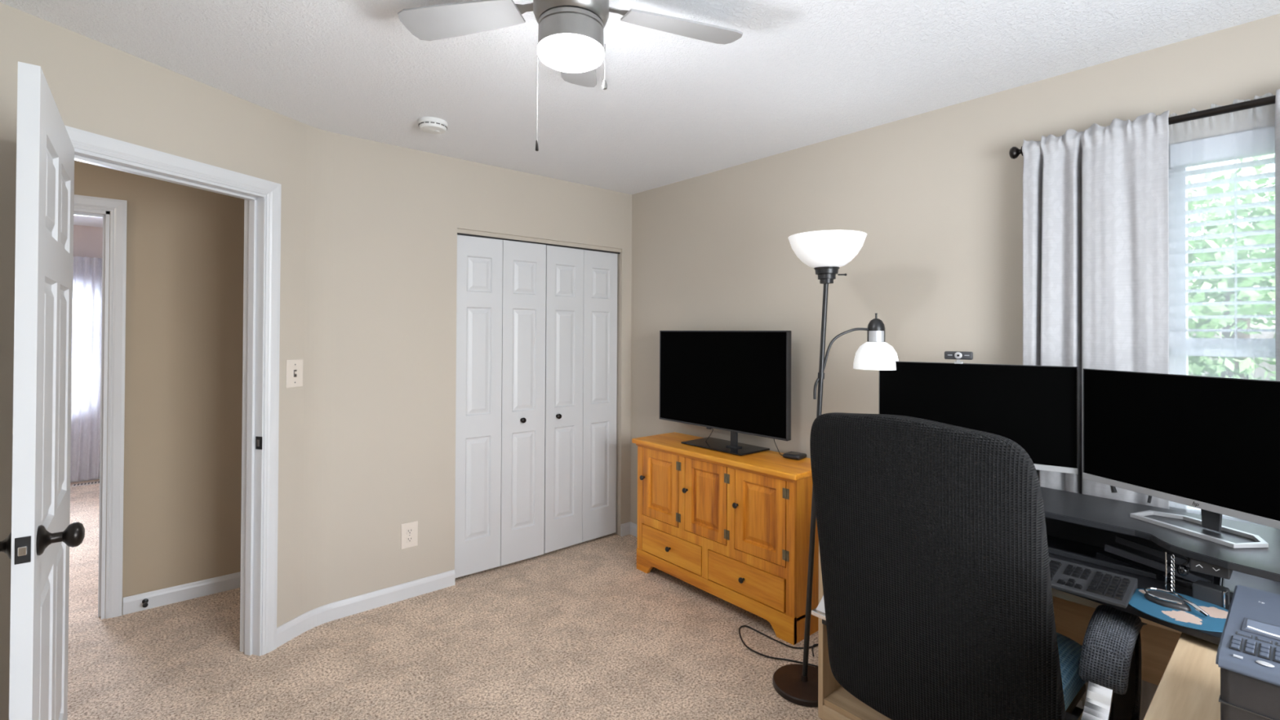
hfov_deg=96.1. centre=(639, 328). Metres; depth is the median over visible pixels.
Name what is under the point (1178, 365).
window
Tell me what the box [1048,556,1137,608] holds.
keyboard
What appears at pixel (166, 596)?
baseboard
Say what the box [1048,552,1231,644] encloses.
keyboard tray
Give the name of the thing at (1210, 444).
monitor
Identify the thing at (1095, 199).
curtain
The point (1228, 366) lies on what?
tree
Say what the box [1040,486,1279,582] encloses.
shelf
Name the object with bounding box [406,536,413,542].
socket
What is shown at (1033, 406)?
monitor
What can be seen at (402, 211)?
wall
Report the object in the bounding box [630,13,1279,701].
wall
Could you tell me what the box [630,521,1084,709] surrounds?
baseboard
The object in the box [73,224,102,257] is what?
wall
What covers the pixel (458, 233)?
door track
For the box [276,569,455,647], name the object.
baseboard
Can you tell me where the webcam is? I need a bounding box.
[944,351,973,364]
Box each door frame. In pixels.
[65,125,281,656]
[74,194,127,618]
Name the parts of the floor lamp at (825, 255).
lamp shade, arm, lamp shade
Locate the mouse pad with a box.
[1128,588,1228,632]
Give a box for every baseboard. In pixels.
[70,478,99,482]
[122,571,240,614]
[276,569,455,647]
[620,521,630,536]
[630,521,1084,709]
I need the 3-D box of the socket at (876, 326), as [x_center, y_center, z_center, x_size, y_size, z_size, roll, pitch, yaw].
[0.968,-0.002,2.360,0.068,0.121,0.068,1,-1,-41]
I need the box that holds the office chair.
[809,412,1147,719]
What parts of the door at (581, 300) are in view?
knob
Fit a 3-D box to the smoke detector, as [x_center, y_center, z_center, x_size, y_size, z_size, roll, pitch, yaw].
[-0.984,-0.958,2.737,0.136,0.044,0.136,1,-1,-41]
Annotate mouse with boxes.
[1143,587,1208,617]
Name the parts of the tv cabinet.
door, knob, drawer, knob, door, moulding, knob, knob, drawer, door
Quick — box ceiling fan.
[397,0,742,151]
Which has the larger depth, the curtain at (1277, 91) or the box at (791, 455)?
the box at (791, 455)
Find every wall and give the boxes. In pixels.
[0,2,337,719]
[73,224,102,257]
[74,160,244,612]
[333,133,631,602]
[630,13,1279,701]
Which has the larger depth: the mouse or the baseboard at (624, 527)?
the baseboard at (624, 527)
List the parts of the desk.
panel, modesty panel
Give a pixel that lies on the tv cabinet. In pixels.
(734, 528)
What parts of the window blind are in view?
rail, ladder cord, ladder cord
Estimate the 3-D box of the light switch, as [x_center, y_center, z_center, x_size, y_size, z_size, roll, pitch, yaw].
[-1.625,0.213,2.716,0.017,0.132,0.089,0,0,18]
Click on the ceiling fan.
(571, 42)
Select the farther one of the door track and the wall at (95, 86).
the door track
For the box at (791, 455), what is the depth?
2.97 m
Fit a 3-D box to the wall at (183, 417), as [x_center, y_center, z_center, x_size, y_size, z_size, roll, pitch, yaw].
[-3.772,0.220,2.023,5.600,2.440,0.110,1,-1,-41]
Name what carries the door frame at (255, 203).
attached to the wall at (95, 86)
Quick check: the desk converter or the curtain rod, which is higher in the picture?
the curtain rod
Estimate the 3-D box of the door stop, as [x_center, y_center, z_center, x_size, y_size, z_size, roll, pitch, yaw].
[-2.532,1.409,2.947,0.026,0.025,0.066,1,-1,-41]
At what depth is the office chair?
1.46 m
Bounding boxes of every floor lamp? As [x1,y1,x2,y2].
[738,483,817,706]
[787,230,898,417]
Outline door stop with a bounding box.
[142,598,148,607]
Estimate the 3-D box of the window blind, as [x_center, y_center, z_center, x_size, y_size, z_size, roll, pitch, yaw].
[2.194,-0.270,1.565,0.062,0.723,1.111,1,-1,-41]
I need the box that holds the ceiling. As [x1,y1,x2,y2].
[0,0,1279,227]
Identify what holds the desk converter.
on the desk
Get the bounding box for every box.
[782,451,806,459]
[1192,579,1229,608]
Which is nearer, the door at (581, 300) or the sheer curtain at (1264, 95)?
the sheer curtain at (1264, 95)
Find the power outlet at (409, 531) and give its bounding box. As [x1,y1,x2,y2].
[400,520,417,549]
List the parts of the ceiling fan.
blade, pull chain, lamp glass, blade, blade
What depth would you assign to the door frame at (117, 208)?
2.90 m
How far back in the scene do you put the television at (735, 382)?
3.23 m
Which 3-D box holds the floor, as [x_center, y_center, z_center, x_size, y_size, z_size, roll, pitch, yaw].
[-2.862,1.496,2.212,7.250,0.100,9.700,1,-1,-41]
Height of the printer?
0.227 m
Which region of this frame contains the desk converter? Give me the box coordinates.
[1040,486,1279,644]
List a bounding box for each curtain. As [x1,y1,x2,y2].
[70,256,102,481]
[1022,110,1169,719]
[1168,93,1273,120]
[1275,88,1279,381]
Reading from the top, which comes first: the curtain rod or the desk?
the curtain rod
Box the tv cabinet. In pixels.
[631,431,818,644]
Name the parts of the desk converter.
panel, frame, lift arm, lift arm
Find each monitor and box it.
[879,361,1078,474]
[1082,368,1279,548]
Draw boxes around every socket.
[406,528,413,534]
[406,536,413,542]
[866,313,884,342]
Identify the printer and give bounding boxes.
[1215,584,1279,719]
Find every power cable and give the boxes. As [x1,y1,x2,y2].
[1110,485,1117,493]
[1146,495,1151,502]
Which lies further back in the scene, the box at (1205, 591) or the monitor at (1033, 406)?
the monitor at (1033, 406)
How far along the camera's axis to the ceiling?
2.14 m
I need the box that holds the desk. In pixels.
[817,546,1220,719]
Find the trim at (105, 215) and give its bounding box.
[73,207,110,619]
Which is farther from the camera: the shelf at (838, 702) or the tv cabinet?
the tv cabinet
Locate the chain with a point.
(1166, 559)
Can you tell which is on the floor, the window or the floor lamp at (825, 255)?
the floor lamp at (825, 255)
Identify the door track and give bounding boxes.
[457,232,620,253]
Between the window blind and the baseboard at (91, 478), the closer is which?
the window blind
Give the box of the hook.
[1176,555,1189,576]
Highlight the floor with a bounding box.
[67,479,822,719]
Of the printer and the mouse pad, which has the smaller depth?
the printer
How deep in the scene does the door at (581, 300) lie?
3.89 m
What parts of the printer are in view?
paper door, display frame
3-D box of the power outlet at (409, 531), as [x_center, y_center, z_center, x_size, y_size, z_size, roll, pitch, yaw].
[-1.251,1.123,3.125,0.089,0.136,0.009,1,-1,-41]
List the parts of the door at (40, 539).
knob, latch plate, knob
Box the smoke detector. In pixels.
[417,116,448,133]
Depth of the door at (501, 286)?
3.50 m
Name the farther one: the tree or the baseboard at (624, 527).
the tree
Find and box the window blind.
[1169,125,1275,358]
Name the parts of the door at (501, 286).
knob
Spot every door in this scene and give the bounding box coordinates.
[0,61,84,719]
[454,235,546,577]
[544,244,617,553]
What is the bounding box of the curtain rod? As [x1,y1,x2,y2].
[1008,94,1275,159]
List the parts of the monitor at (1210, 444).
edge trim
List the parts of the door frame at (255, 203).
strike plate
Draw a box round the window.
[1168,148,1275,527]
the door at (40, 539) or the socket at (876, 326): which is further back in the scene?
the socket at (876, 326)
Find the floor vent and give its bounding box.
[71,480,99,487]
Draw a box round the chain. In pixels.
[1164,551,1175,592]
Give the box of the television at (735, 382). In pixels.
[659,330,791,456]
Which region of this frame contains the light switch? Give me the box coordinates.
[285,359,302,388]
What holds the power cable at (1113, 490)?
hanging from the monitor at (1210, 444)
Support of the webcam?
attached to the monitor at (1033, 406)
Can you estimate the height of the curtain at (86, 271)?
2.100 m
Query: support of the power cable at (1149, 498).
attached to the desk converter
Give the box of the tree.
[1187,153,1275,507]
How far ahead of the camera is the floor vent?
5.37 m
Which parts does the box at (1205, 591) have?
trim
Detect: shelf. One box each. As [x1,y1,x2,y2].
[823,685,891,719]
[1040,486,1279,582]
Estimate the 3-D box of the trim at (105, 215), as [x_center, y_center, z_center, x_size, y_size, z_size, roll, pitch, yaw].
[-3.021,0.424,2.665,0.820,2.050,0.116,1,-1,-41]

